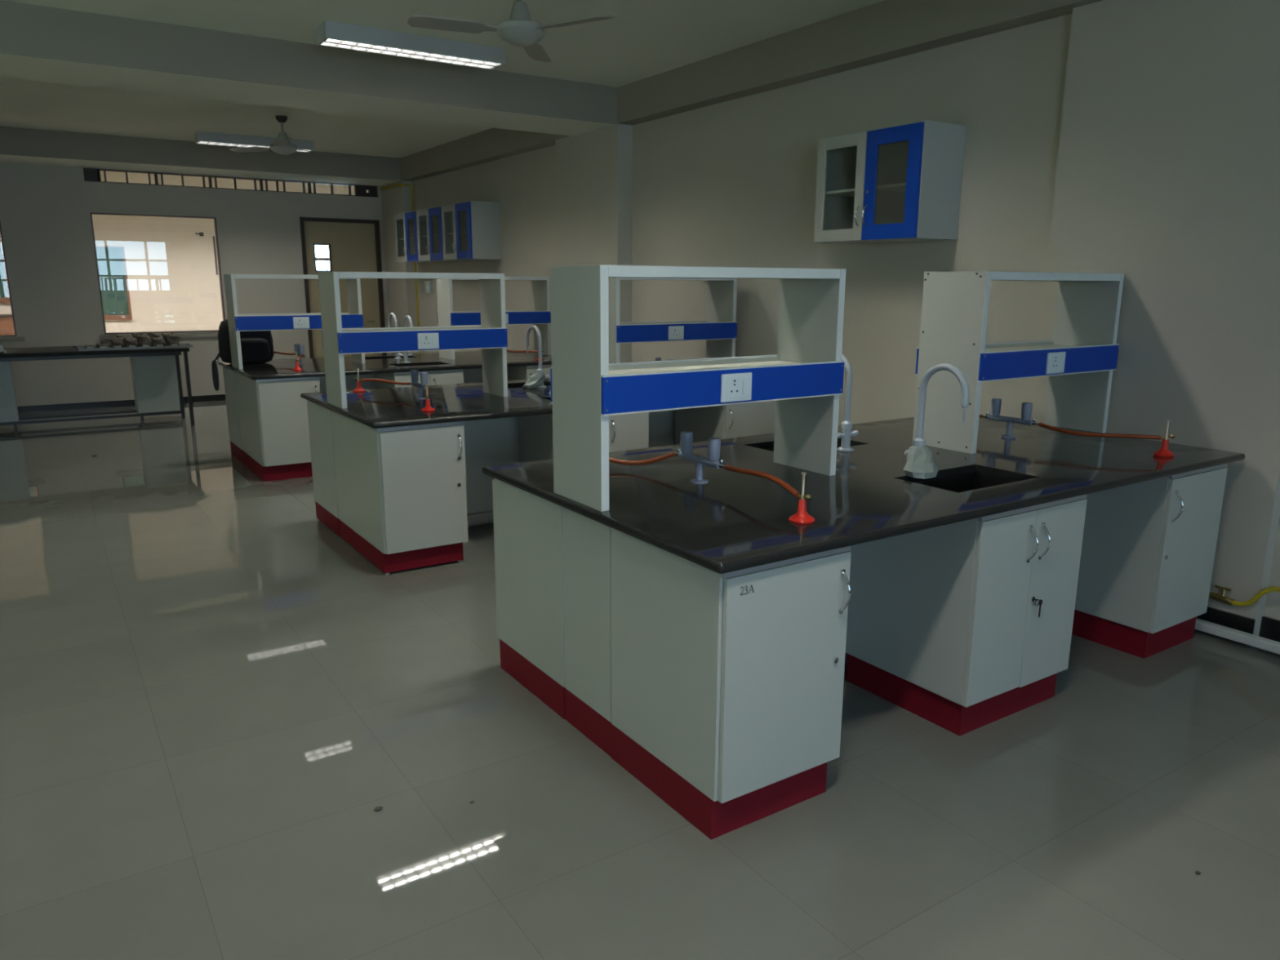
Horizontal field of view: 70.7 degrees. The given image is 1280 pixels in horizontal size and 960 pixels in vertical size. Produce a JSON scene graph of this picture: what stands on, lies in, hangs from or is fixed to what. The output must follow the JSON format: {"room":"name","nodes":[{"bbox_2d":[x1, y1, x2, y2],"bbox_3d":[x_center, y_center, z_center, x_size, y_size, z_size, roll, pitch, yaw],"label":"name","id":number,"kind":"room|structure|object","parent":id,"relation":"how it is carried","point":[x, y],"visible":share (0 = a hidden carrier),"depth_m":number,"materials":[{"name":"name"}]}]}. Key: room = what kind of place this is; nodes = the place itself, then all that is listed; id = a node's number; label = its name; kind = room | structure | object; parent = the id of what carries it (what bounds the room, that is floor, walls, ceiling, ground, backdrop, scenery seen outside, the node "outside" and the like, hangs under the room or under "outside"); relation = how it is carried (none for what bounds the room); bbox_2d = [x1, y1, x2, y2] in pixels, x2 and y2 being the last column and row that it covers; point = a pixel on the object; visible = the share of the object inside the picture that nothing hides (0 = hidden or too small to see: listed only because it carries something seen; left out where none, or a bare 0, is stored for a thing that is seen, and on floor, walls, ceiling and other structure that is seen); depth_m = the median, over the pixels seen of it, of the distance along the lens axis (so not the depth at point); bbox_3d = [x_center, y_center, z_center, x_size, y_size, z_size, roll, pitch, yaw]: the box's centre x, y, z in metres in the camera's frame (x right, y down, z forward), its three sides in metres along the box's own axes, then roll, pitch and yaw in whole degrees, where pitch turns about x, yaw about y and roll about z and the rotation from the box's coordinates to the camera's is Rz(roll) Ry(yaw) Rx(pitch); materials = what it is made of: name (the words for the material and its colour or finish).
{"room":"science classroom","nodes":[
{"label":"science classroom","id":0,"kind":"room"},
{"bbox_2d":[0,170,368,332],"bbox_3d":[-7.909,-3.168,14.214,12.000,3.250,0.200,-8,15,-33],"label":"wall","id":1,"kind":"structure","parent":0,"point":[174,282],"depth_m":14.34,"materials":[{"name":"beige paint"}]},
{"bbox_2d":[0,254,10,302],"bbox_3d":[-10.053,-2.833,12.690,1.900,0.690,0.029,-8,15,-33],"label":"chalkboard","id":2,"kind":"object","parent":1,"relation":"attached to","point":[4,291],"visible":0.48,"depth_m":13.19,"materials":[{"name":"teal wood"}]},
{"bbox_2d":[95,245,132,319],"bbox_3d":[-8.430,-2.998,13.756,1.095,1.110,0.029,-8,15,-33],"label":"chalkboard","id":3,"kind":"object","parent":1,"relation":"attached to","point":[111,260],"visible":0.41,"depth_m":13.94,"materials":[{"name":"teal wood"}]},
{"bbox_2d":[315,244,329,270],"bbox_3d":[-5.386,-3.883,15.770,0.950,0.900,0.040,-8,15,-33],"label":"window","id":4,"kind":"structure","parent":1,"relation":"in","point":[326,259],"depth_m":15.67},
{"bbox_2d":[0,162,390,406],"bbox_3d":[-7.157,-2.521,11.280,8.330,3.250,0.180,-8,15,-33],"label":"wall","id":5,"kind":"structure","parent":0,"point":[46,222],"depth_m":11.45,"materials":[{"name":"paint"}]},
{"bbox_2d":[0,221,25,342],"bbox_3d":[-8.223,-2.375,10.498,1.595,1.560,0.105,-8,15,-33],"label":"window","id":6,"kind":"structure","parent":5,"relation":"in","point":[2,339],"depth_m":10.93,"materials":[{"name":"paint"}]},
{"bbox_2d":[17,394,226,412],"bbox_3d":[-7.174,-0.944,11.498,8.175,0.075,0.015,-8,15,-33],"label":"baseboard","id":7,"kind":"structure","parent":5,"relation":"attached to","point":[219,397],"depth_m":11.59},
{"bbox_2d":[89,212,225,339],"bbox_3d":[-6.240,-2.649,11.785,1.577,1.560,0.105,-8,15,-33],"label":"window","id":8,"kind":"structure","parent":5,"relation":"in","point":[197,333],"depth_m":11.93,"materials":[{"name":"paint"}]},
{"bbox_2d":[83,168,377,197],"bbox_3d":[-5.364,-3.985,12.154,3.660,0.160,0.090,-8,15,-33],"label":"window","id":9,"kind":"structure","parent":5,"relation":"in","point":[92,175],"depth_m":12.08,"materials":[{"name":"metal"}]},
{"bbox_2d":[299,217,386,357],"bbox_3d":[-4.320,-2.530,13.181,1.115,2.475,0.180,-8,15,-33],"label":"door","id":10,"kind":"structure","parent":5,"relation":"in","point":[353,245],"depth_m":13.05,"materials":[{"name":"beige wood"}]},
{"bbox_2d":[0,0,884,158],"bbox_3d":[-1.518,-2.316,2.636,8.730,0.100,20.590,-8,15,-33],"label":"ceiling","id":11,"kind":"structure","parent":0,"point":[645,38],"depth_m":6.31,"materials":[{"name":"paint"}]},
{"bbox_2d":[0,126,400,186],"bbox_3d":[-6.927,-3.862,10.498,8.175,0.295,0.860,-8,15,-33],"label":"ceiling beam","id":12,"kind":"structure","parent":11,"relation":"attached to","point":[17,145],"depth_m":10.97,"materials":[{"name":"paint"}]},
{"bbox_2d":[194,131,313,152],"bbox_3d":[-4.521,-3.973,10.609,1.270,0.105,0.220,-8,15,-33],"label":"tube light","id":13,"kind":"object","parent":11,"relation":"attached to","point":[201,137],"visible":0.88,"depth_m":10.45,"materials":[{"name":"white"}]},
{"bbox_2d":[228,115,338,155],"bbox_3d":[-3.573,-3.535,9.247,1.057,0.370,1.056,-8,15,-33],"label":"ceiling fan","id":14,"kind":"object","parent":11,"relation":"hanging from","point":[282,146],"visible":1,"depth_m":9.24,"materials":[{"name":"metal"}]},
{"bbox_2d":[0,0,617,136],"bbox_3d":[-3.820,-2.842,5.928,8.175,0.303,0.780,-8,15,-33],"label":"ceiling beam","id":15,"kind":"structure","parent":11,"relation":"attached to","point":[37,42],"depth_m":6.43,"materials":[{"name":"paint"}]},
{"bbox_2d":[315,20,505,69],"bbox_3d":[-1.563,-3.006,6.257,1.270,0.105,0.220,-8,15,-33],"label":"tube light","id":16,"kind":"object","parent":11,"relation":"attached to","point":[329,33],"visible":1,"depth_m":6.17,"materials":[{"name":"white"}]},
{"bbox_2d":[407,0,615,62],"bbox_3d":[-0.717,-2.555,4.836,1.019,0.370,1.082,-8,15,-33],"label":"ceiling fan","id":17,"kind":"object","parent":11,"relation":"hanging from","point":[519,30],"visible":1,"depth_m":4.85,"materials":[{"name":"metal"}]},
{"bbox_2d":[400,0,1102,181],"bbox_3d":[1.887,-2.594,4.889,0.155,0.295,20.190,-8,15,-33],"label":"ceiling beam","id":18,"kind":"structure","parent":11,"relation":"attached to","point":[884,30],"depth_m":6.03,"materials":[{"name":"paint"}]},
{"bbox_2d":[0,400,1279,959],"bbox_3d":[-1.477,0.974,3.273,8.730,0.100,20.390,-8,15,-33],"label":"floor","id":19,"kind":"structure","parent":0,"point":[211,698],"depth_m":2.96,"materials":[{"name":"tile"}]},
{"bbox_2d":[0,345,195,431],"bbox_3d":[-6.638,-0.961,9.735,3.165,0.868,0.990,-8,15,-33],"label":"work table","id":20,"kind":"object","parent":19,"relation":"on","point":[30,353],"visible":0.75,"depth_m":9.93,"materials":[{"name":"black metal"}]},
{"bbox_2d":[0,361,18,422],"bbox_3d":[-7.065,-0.976,9.762,0.485,0.685,0.360,-8,15,-33],"label":"base cabinet","id":21,"kind":"object","parent":20,"relation":"on","point":[8,404],"visible":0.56,"depth_m":9.72,"materials":[{"name":"laminate"}]},
{"bbox_2d":[72,342,192,351],"bbox_3d":[-5.627,-1.486,10.017,1.146,0.046,0.400,-8,15,-33],"label":"tray","id":22,"kind":"object","parent":20,"relation":"on","point":[184,344],"visible":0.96,"depth_m":9.88,"materials":[{"name":"metal"}]},
{"bbox_2d":[110,337,124,347],"bbox_3d":[-5.712,-1.498,9.859,0.134,0.124,0.150,-8,15,-33],"label":"sample","id":23,"kind":"object","parent":22,"relation":"on","point":[117,342],"visible":0.94,"depth_m":9.81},
{"bbox_2d":[124,337,138,346],"bbox_3d":[-5.588,-1.505,9.916,0.128,0.115,0.142,-8,15,-33],"label":"sample","id":24,"kind":"object","parent":22,"relation":"on","point":[130,342],"visible":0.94,"depth_m":9.87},
{"bbox_2d":[137,335,151,346],"bbox_3d":[-5.485,-1.532,9.992,0.128,0.134,0.142,-8,15,-33],"label":"sample","id":25,"kind":"object","parent":22,"relation":"on","point":[145,341],"visible":1,"depth_m":9.94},
{"bbox_2d":[145,331,159,346],"bbox_3d":[-5.507,-1.592,10.185,0.136,0.169,0.122,-8,15,-33],"label":"sample","id":26,"kind":"object","parent":22,"relation":"on","point":[149,334],"visible":0.4,"depth_m":10.14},
{"bbox_2d":[151,336,166,346],"bbox_3d":[-5.365,-1.537,10.060,0.145,0.117,0.147,-8,15,-33],"label":"sample","id":27,"kind":"object","parent":22,"relation":"on","point":[160,341],"visible":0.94,"depth_m":10.01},
{"bbox_2d":[161,331,173,346],"bbox_3d":[-5.369,-1.606,10.264,0.131,0.164,0.140,-8,15,-33],"label":"sample","id":28,"kind":"object","parent":22,"relation":"on","point":[164,335],"visible":0.44,"depth_m":10.21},
{"bbox_2d":[166,333,180,346],"bbox_3d":[-5.247,-1.569,10.140,0.133,0.146,0.133,-8,15,-33],"label":"sample","id":29,"kind":"object","parent":22,"relation":"on","point":[172,340],"visible":0.98,"depth_m":10.10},
{"bbox_2d":[129,355,180,413],"bbox_3d":[-5.718,-1.161,10.636,0.438,0.685,0.360,-8,15,-33],"label":"base cabinet","id":30,"kind":"object","parent":20,"relation":"on","point":[154,378],"visible":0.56,"depth_m":10.49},
{"bbox_2d":[222,366,243,463],"bbox_3d":[-3.526,-0.636,8.390,0.493,0.836,0.589,-8,15,-33],"label":"base cabinet","id":31,"kind":"object","parent":19,"relation":"on","point":[229,380],"visible":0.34,"depth_m":8.23,"materials":[{"name":"white laminate"}]},
{"bbox_2d":[235,372,250,469],"bbox_3d":[-3.465,-0.525,7.886,0.018,0.836,0.332,-8,15,-33],"label":"end panel","id":32,"kind":"object","parent":19,"relation":"on","point":[238,379],"visible":0.71,"depth_m":7.88,"materials":[{"name":"white laminate"}]},
{"bbox_2d":[241,374,319,481],"bbox_3d":[-3.002,-0.465,7.620,0.493,0.836,0.629,-8,15,-33],"label":"base cabinet","id":33,"kind":"object","parent":19,"relation":"on","point":[277,420],"visible":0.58,"depth_m":7.38,"materials":[{"name":"white laminate"}]},
{"bbox_2d":[217,349,551,379],"bbox_3d":[-2.238,-1.121,8.588,3.028,0.032,1.560,-8,15,-33],"label":"countertop","id":34,"kind":"structure","parent":33,"relation":"on","point":[374,364],"depth_m":8.18,"materials":[{"name":"black stone"}]},
{"bbox_2d":[211,319,273,391],"bbox_3d":[-3.589,-1.153,8.165,0.519,0.677,0.258,-8,15,-33],"label":"backpack","id":35,"kind":"object","parent":34,"relation":"on","point":[256,346],"visible":0.76,"depth_m":8.09,"materials":[{"name":"black fabric"}]},
{"bbox_2d":[223,274,364,368],"bbox_3d":[-3.047,-1.418,8.010,1.075,0.790,0.374,-8,15,-33],"label":"shelf unit","id":36,"kind":"object","parent":34,"relation":"on","point":[237,322],"visible":0.95,"depth_m":7.79,"materials":[{"name":"white laminate"}]},
{"bbox_2d":[293,316,309,328],"bbox_3d":[-2.954,-1.371,7.867,0.134,0.098,0.014,-8,15,-33],"label":"power socket","id":37,"kind":"object","parent":36,"relation":"attached to","point":[299,322],"depth_m":7.86,"materials":[{"name":"plastic"}]},
{"bbox_2d":[293,343,304,364],"bbox_3d":[-3.059,-1.129,8.114,0.068,0.180,0.331,-8,15,-33],"label":"turret","id":38,"kind":"object","parent":34,"relation":"on","point":[299,348],"visible":0.78,"depth_m":8.11,"materials":[{"name":"silver metal"}]},
{"bbox_2d":[387,312,403,359],"bbox_3d":[-2.405,-1.411,8.811,0.136,0.438,0.252,-8,15,-33],"label":"tap","id":39,"kind":"object","parent":34,"relation":"on","point":[397,357],"visible":0.41,"depth_m":8.76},
{"bbox_2d":[398,315,413,363],"bbox_3d":[-2.116,-1.284,8.237,0.136,0.438,0.252,-8,15,-33],"label":"tap","id":40,"kind":"object","parent":34,"relation":"on","point":[405,354],"visible":0.55,"depth_m":8.31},
{"bbox_2d":[435,275,551,359],"bbox_3d":[-1.451,-1.639,9.046,1.075,0.790,0.374,-8,15,-33],"label":"shelf unit","id":41,"kind":"object","parent":34,"relation":"on","point":[540,316],"visible":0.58,"depth_m":8.98,"materials":[{"name":"white laminate"}]},
{"bbox_2d":[306,400,339,536],"bbox_3d":[-1.878,-0.117,6.052,0.493,0.836,0.589,-8,15,-33],"label":"base cabinet","id":42,"kind":"object","parent":19,"relation":"on","point":[320,422],"visible":0.25,"depth_m":5.89,"materials":[{"name":"white laminate"}]},
{"bbox_2d":[331,410,355,548],"bbox_3d":[-1.817,-0.012,5.546,0.018,0.822,0.332,-8,15,-33],"label":"end panel","id":43,"kind":"object","parent":19,"relation":"on","point":[341,458],"visible":0.71,"depth_m":5.54,"materials":[{"name":"white laminate"}]},
{"bbox_2d":[381,180,418,354],"bbox_3d":[-3.458,-2.752,13.091,0.155,2.955,0.880,-8,15,-33],"label":"pillar","id":44,"kind":"structure","parent":19,"relation":"on","point":[401,292],"depth_m":12.88,"materials":[{"name":"paint"}]},
{"bbox_2d":[379,183,408,190],"bbox_3d":[-3.466,-4.122,12.700,0.136,0.032,0.831,-8,15,-33],"label":"gas pipe","id":45,"kind":"object","parent":44,"relation":"attached to","point":[397,184],"visible":1,"depth_m":12.49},
{"bbox_2d":[319,368,482,391],"bbox_3d":[-2.215,-0.669,8.566,2.820,0.835,0.015,-8,15,-33],"label":"panel","id":46,"kind":"object","parent":19,"relation":"on","point":[470,375],"visible":0.02,"depth_m":8.30,"materials":[{"name":"white laminate"}]},
{"bbox_2d":[346,417,468,574],"bbox_3d":[-1.354,0.055,5.282,0.493,0.836,0.629,-8,15,-33],"label":"base cabinet","id":47,"kind":"object","parent":19,"relation":"on","point":[409,496],"visible":0.96,"depth_m":5.07,"materials":[{"name":"white laminate"}]},
{"bbox_2d":[300,377,552,428],"bbox_3d":[-0.611,-0.598,6.236,2.979,0.032,1.560,-8,15,-33],"label":"countertop","id":48,"kind":"structure","parent":47,"relation":"on","point":[388,407],"depth_m":5.55,"materials":[{"name":"black stone"}]},
{"bbox_2d":[353,368,365,392],"bbox_3d":[-1.916,-0.679,6.142,0.082,0.156,0.082,-8,15,-33],"label":"gas burner","id":49,"kind":"object","parent":48,"relation":"on","point":[358,389],"visible":1,"depth_m":6.14,"materials":[{"name":"red metal"}]},
{"bbox_2d":[318,271,507,408],"bbox_3d":[-1.399,-0.898,5.672,1.075,0.790,0.374,-8,15,-33],"label":"shelf unit","id":50,"kind":"object","parent":48,"relation":"on","point":[491,336],"visible":1,"depth_m":5.53,"materials":[{"name":"white laminate"}]},
{"bbox_2d":[417,333,439,349],"bbox_3d":[-1.298,-0.852,5.534,0.134,0.098,0.014,-8,15,-33],"label":"power socket","id":51,"kind":"object","parent":50,"relation":"attached to","point":[424,340],"depth_m":5.53,"materials":[{"name":"plastic"}]},
{"bbox_2d":[410,369,428,399],"bbox_3d":[-1.411,-0.609,5.776,0.068,0.180,0.331,-8,15,-33],"label":"turret","id":52,"kind":"object","parent":48,"relation":"on","point":[414,373],"visible":0.85,"depth_m":5.78,"materials":[{"name":"silver metal"}]},
{"bbox_2d":[360,378,411,385],"bbox_3d":[-1.697,-0.656,6.018,0.456,0.028,0.018,7,14,29],"label":"hose","id":53,"kind":"object","parent":52,"relation":"attached to","point":[361,380],"visible":1,"depth_m":6.00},
{"bbox_2d":[421,383,435,411],"bbox_3d":[-1.236,-0.480,5.247,0.082,0.156,0.082,-8,15,-33],"label":"gas burner","id":54,"kind":"object","parent":48,"relation":"on","point":[428,407],"visible":1,"depth_m":5.24,"materials":[{"name":"red metal"}]},
{"bbox_2d":[522,324,549,388],"bbox_3d":[-0.792,-0.883,6.433,0.246,0.438,0.194,11,16,41],"label":"tap","id":55,"kind":"object","parent":48,"relation":"on","point":[535,380],"visible":1,"depth_m":6.39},
{"bbox_2d":[608,277,737,363],"bbox_3d":[0.197,-1.119,6.708,1.075,0.790,0.374,-8,15,-33],"label":"shelf unit","id":56,"kind":"object","parent":48,"relation":"on","point":[719,329],"visible":0.69,"depth_m":6.68,"materials":[{"name":"white laminate"}]},
{"bbox_2d":[668,325,684,339],"bbox_3d":[0.263,-1.068,6.546,0.134,0.098,0.014,-8,15,-33],"label":"power socket","id":57,"kind":"object","parent":56,"relation":"attached to","point":[675,332],"depth_m":6.54,"materials":[{"name":"plastic"}]},
{"bbox_2d":[373,368,463,388],"bbox_3d":[-2.007,-0.602,8.264,0.634,0.836,0.629,-8,15,-33],"label":"base cabinet","id":58,"kind":"object","parent":19,"relation":"on","point":[446,376],"visible":0.21,"depth_m":8.01,"materials":[{"name":"white laminate"}]},
{"bbox_2d":[467,512,493,526],"bbox_3d":[-0.600,0.201,6.372,2.800,0.070,0.070,-8,15,-33],"label":"drain pipe","id":59,"kind":"object","parent":19,"relation":"on","point":[485,518],"visible":0.02,"depth_m":6.04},
{"bbox_2d":[492,478,564,719],"bbox_3d":[-0.241,0.411,3.678,0.493,0.836,0.589,-8,15,-33],"label":"base cabinet","id":60,"kind":"object","parent":19,"relation":"on","point":[528,526],"visible":0.39,"depth_m":3.51,"materials":[{"name":"white laminate"}]},
{"bbox_2d":[506,364,551,380],"bbox_3d":[-1.018,-0.739,8.908,0.477,0.836,0.629,-8,15,-33],"label":"base cabinet","id":61,"kind":"object","parent":19,"relation":"on","point":[523,372],"visible":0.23,"depth_m":8.59,"materials":[{"name":"white laminate"}]},
{"bbox_2d":[462,409,675,513],"bbox_3d":[-0.567,-0.149,6.228,2.820,0.835,0.015,-8,15,-33],"label":"panel","id":62,"kind":"object","parent":19,"relation":"on","point":[489,442],"visible":0.02,"depth_m":5.95,"materials":[{"name":"white laminate"}]},
{"bbox_2d":[519,412,648,462],"bbox_3d":[-0.359,-0.083,5.926,0.634,0.836,0.629,-8,15,-33],"label":"base cabinet","id":63,"kind":"object","parent":19,"relation":"on","point":[627,432],"visible":0.27,"depth_m":5.75,"materials":[{"name":"white laminate"}]},
{"bbox_2d":[562,506,611,756],"bbox_3d":[-0.180,0.522,3.174,0.018,0.836,0.332,-8,15,-33],"label":"end panel","id":64,"kind":"object","parent":19,"relation":"on","point":[586,542],"visible":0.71,"depth_m":3.16,"materials":[{"name":"white laminate"}]},
{"bbox_2d":[555,123,632,363],"bbox_3d":[-0.452,-1.769,8.668,0.155,2.955,1.135,-8,15,-33],"label":"pillar","id":65,"kind":"structure","parent":19,"relation":"on","point":[593,169],"depth_m":8.27,"materials":[{"name":"paint"}]},
{"bbox_2d":[675,400,775,444],"bbox_3d":[0.630,-0.219,6.569,0.477,0.836,0.629,-8,15,-33],"label":"base cabinet","id":66,"kind":"object","parent":19,"relation":"on","point":[752,419],"visible":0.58,"depth_m":6.32,"materials":[{"name":"white laminate"}]},
{"bbox_2d":[610,527,851,839],"bbox_3d":[0.282,0.582,2.908,0.493,0.836,0.629,-8,15,-33],"label":"base cabinet","id":67,"kind":"object","parent":19,"relation":"on","point":[727,688],"visible":0.91,"depth_m":2.70,"materials":[{"name":"white laminate"}]},
{"bbox_2d":[481,417,1244,573],"bbox_3d":[1.036,-0.072,3.870,3.005,0.032,1.560,-8,15,-33],"label":"countertop","id":68,"kind":"structure","parent":67,"relation":"on","point":[731,522],"depth_m":3.35,"materials":[{"name":"black stone"}]},
{"bbox_2d":[550,265,845,511],"bbox_3d":[0.238,-0.371,3.298,1.075,0.790,0.374,-8,15,-33],"label":"shelf unit","id":69,"kind":"object","parent":68,"relation":"on","point":[804,379],"visible":1,"depth_m":3.13,"materials":[{"name":"white laminate"}]},
{"bbox_2d":[720,372,751,402],"bbox_3d":[0.338,-0.325,3.160,0.134,0.098,0.014,-8,15,-33],"label":"power socket","id":70,"kind":"object","parent":69,"relation":"attached to","point":[735,387],"depth_m":3.15,"materials":[{"name":"plastic"}]},
{"bbox_2d":[742,379,747,394],"bbox_3d":[0.370,-0.327,3.170,0.021,0.052,0.004,-8,15,-33],"label":"rocker switch","id":71,"kind":"object","parent":69,"relation":"attached to","point":[744,381],"depth_m":3.17,"materials":[{"name":"plastic"}]},
{"bbox_2d":[674,431,724,484],"bbox_3d":[0.225,-0.081,3.402,0.068,0.180,0.331,-8,15,-33],"label":"turret","id":72,"kind":"object","parent":68,"relation":"on","point":[686,437],"visible":1,"depth_m":3.40,"materials":[{"name":"silver metal"}]},
{"bbox_2d":[608,451,675,465],"bbox_3d":[-0.079,-0.097,3.627,0.473,0.071,0.018,5,13,22],"label":"hose","id":73,"kind":"object","parent":72,"relation":"attached to","point":[672,454],"visible":0.65,"depth_m":3.59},
{"bbox_2d":[724,465,800,497],"bbox_3d":[0.409,-0.009,3.069,0.018,0.044,0.458,-5,14,-24],"label":"hose","id":74,"kind":"object","parent":72,"relation":"attached to","point":[744,471],"visible":1,"depth_m":3.02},
{"bbox_2d":[788,472,814,524],"bbox_3d":[0.514,0.054,2.848,0.082,0.156,0.082,-8,15,-33],"label":"gas burner","id":75,"kind":"object","parent":68,"relation":"on","point":[801,517],"visible":1,"depth_m":2.84,"materials":[{"name":"red metal"}]},
{"bbox_2d":[836,354,858,452],"bbox_3d":[0.880,-0.364,4.099,0.136,0.438,0.252,-8,15,-33],"label":"tap","id":76,"kind":"object","parent":68,"relation":"on","point":[846,425],"visible":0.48,"depth_m":4.03,"materials":[{"name":"metal"}]},
{"bbox_2d":[902,363,968,479],"bbox_3d":[1.121,-0.233,3.510,0.185,0.438,0.246,-4,13,-18],"label":"tap","id":77,"kind":"object","parent":68,"relation":"on","point":[921,464],"visible":1,"depth_m":3.53,"materials":[{"name":"metal"}]},
{"bbox_2d":[915,471,1018,492],"bbox_3d":[1.275,0.355,3.598,0.524,0.683,0.324,-8,15,-33],"label":"sink","id":78,"kind":"object","parent":68,"relation":"in","point":[966,482],"visible":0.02,"depth_m":3.73,"materials":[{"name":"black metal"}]},
{"bbox_2d":[981,398,1039,437],"bbox_3d":[1.821,-0.302,4.438,0.068,0.180,0.331,-8,15,-33],"label":"turret","id":79,"kind":"object","parent":68,"relation":"on","point":[1026,411],"visible":1,"depth_m":4.43,"materials":[{"name":"silver metal"}]},
{"bbox_2d":[1038,422,1160,439],"bbox_3d":[2.084,-0.216,4.125,0.521,0.035,0.071,11,16,40],"label":"hose","id":80,"kind":"object","parent":79,"relation":"attached to","point":[1041,424],"visible":1,"depth_m":4.08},
{"bbox_2d":[912,271,1124,453],"bbox_3d":[1.837,-0.592,4.336,1.076,0.790,0.374,-8,15,-33],"label":"shelf unit","id":81,"kind":"object","parent":68,"relation":"on","point":[1079,361],"visible":0.95,"depth_m":4.16,"materials":[{"name":"white laminate"}]},
{"bbox_2d":[1045,351,1066,373],"bbox_3d":[1.935,-0.545,4.196,0.134,0.098,0.014,-8,15,-33],"label":"power socket","id":82,"kind":"object","parent":81,"relation":"attached to","point":[1055,361],"depth_m":4.18,"materials":[{"name":"plastic"}]},
{"bbox_2d":[1153,419,1174,457],"bbox_3d":[2.321,-0.187,3.979,0.082,0.156,0.082,-8,15,-33],"label":"gas burner","id":83,"kind":"object","parent":68,"relation":"on","point":[1163,451],"visible":1,"depth_m":3.97,"materials":[{"name":"red metal"}]},
{"bbox_2d":[845,493,1087,736],"bbox_3d":[1.277,0.445,3.553,0.634,0.836,0.629,-8,15,-33],"label":"base cabinet","id":84,"kind":"object","parent":19,"relation":"on","point":[964,627],"visible":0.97,"depth_m":3.34,"materials":[{"name":"white laminate"}]},
{"bbox_2d":[1071,463,1227,658],"bbox_3d":[2.266,0.308,4.196,0.477,0.836,0.629,-8,15,-33],"label":"base cabinet","id":85,"kind":"object","parent":19,"relation":"on","point":[1148,552],"visible":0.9,"depth_m":3.98,"materials":[{"name":"white laminate"}]},
{"bbox_2d":[1032,0,1279,635],"bbox_3d":[2.525,-0.810,4.355,0.080,2.955,1.210,-8,15,-33],"label":"pillar","id":86,"kind":"structure","parent":19,"relation":"on","point":[1167,180],"depth_m":4.18,"materials":[{"name":"paint"}]},
{"bbox_2d":[1208,585,1279,606],"bbox_3d":[3.227,0.667,3.470,0.047,0.146,3.020,-8,15,-33],"label":"gas pipe","id":87,"kind":"object","parent":86,"relation":"attached to","point":[1221,597],"visible":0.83,"depth_m":4.17,"materials":[{"name":"rubber"}]},
{"bbox_2d":[1195,617,1279,654],"bbox_3d":[3.133,0.855,3.527,0.055,0.062,4.750,-8,15,-33],"label":"conduit","id":88,"kind":"object","parent":19,"relation":"on","point":[1244,637],"visible":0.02,"depth_m":4.10,"materials":[{"name":"plastic"}]},
{"bbox_2d":[412,13,1279,620],"bbox_3d":[2.029,-1.171,5.302,0.200,3.250,20.590,-8,15,-33],"label":"wall","id":89,"kind":"structure","parent":0,"point":[732,183],"depth_m":6.11,"materials":[{"name":"paint"}]},
{"bbox_2d":[410,183,420,353],"bbox_3d":[-3.134,-2.636,12.675,0.028,2.910,0.044,-8,15,-33],"label":"gas pipe","id":90,"kind":"object","parent":89,"relation":"attached to","point":[411,185],"visible":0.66,"depth_m":12.65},
{"bbox_2d":[394,209,445,262],"bbox_3d":[-2.939,-3.216,11.957,0.410,0.632,0.846,-8,15,-33],"label":"upper cabinet","id":91,"kind":"object","parent":89,"relation":"attached to","point":[405,223],"visible":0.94,"depth_m":11.90,"materials":[{"name":"white laminate"}]},
{"bbox_2d":[424,280,432,293],"bbox_3d":[-2.892,-2.637,12.333,0.056,0.160,0.180,-8,15,-33],"label":"switch box","id":92,"kind":"object","parent":89,"relation":"attached to","point":[428,284],"visible":1,"depth_m":12.28,"materials":[{"name":"plastic"}]},
{"bbox_2d":[416,205,465,261],"bbox_3d":[-2.469,-3.062,11.266,0.410,0.632,0.846,-8,15,-33],"label":"upper cabinet","id":93,"kind":"object","parent":89,"relation":"attached to","point":[428,220],"visible":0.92,"depth_m":11.22,"materials":[{"name":"white laminate"}]},
{"bbox_2d":[440,200,501,260],"bbox_3d":[-1.999,-2.909,10.574,0.410,0.632,0.846,-8,15,-33],"label":"upper cabinet","id":94,"kind":"object","parent":89,"relation":"attached to","point":[471,229],"visible":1,"depth_m":10.31,"materials":[{"name":"white laminate"}]},
{"bbox_2d":[446,231,466,235],"bbox_3d":[-1.970,-2.902,10.596,0.312,0.016,0.810,-8,15,-33],"label":"shelf","id":95,"kind":"object","parent":94,"relation":"attached to","point":[448,233],"depth_m":10.55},
{"bbox_2d":[813,120,965,244],"bbox_3d":[1.476,-1.773,5.462,0.410,0.632,0.810,-8,15,-33],"label":"upper cabinet","id":96,"kind":"object","parent":89,"relation":"attached to","point":[900,183],"visible":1,"depth_m":5.33,"materials":[{"name":"white laminate"}]},
{"bbox_2d":[826,182,906,196],"bbox_3d":[1.505,-1.766,5.484,0.312,0.016,0.774,-8,15,-33],"label":"shelf","id":97,"kind":"object","parent":96,"relation":"attached to","point":[883,188],"depth_m":5.51,"materials":[{"name":"glass"}]},
{"bbox_2d":[1196,606,1279,642],"bbox_3d":[1.872,0.385,5.532,0.170,0.110,20.175,-8,15,-33],"label":"baseboard","id":98,"kind":"structure","parent":89,"relation":"attached to","point":[1269,628],"depth_m":4.17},
{"bbox_3d":[-7.111,-1.269,13.390,12.000,0.100,3.110,-8,15,-33],"label":"floor","id":99,"kind":"structure","parent":0,"visible":0},
{"bbox_2d":[0,314,14,334],"bbox_3d":[-9.903,-1.747,12.689,1.940,1.110,0.550,-8,15,-33],"label":"side table","id":100,"kind":"object","parent":99,"relation":"on","point":[6,326],"visible":0.1,"depth_m":12.86,"materials":[{"name":"brown wood"}]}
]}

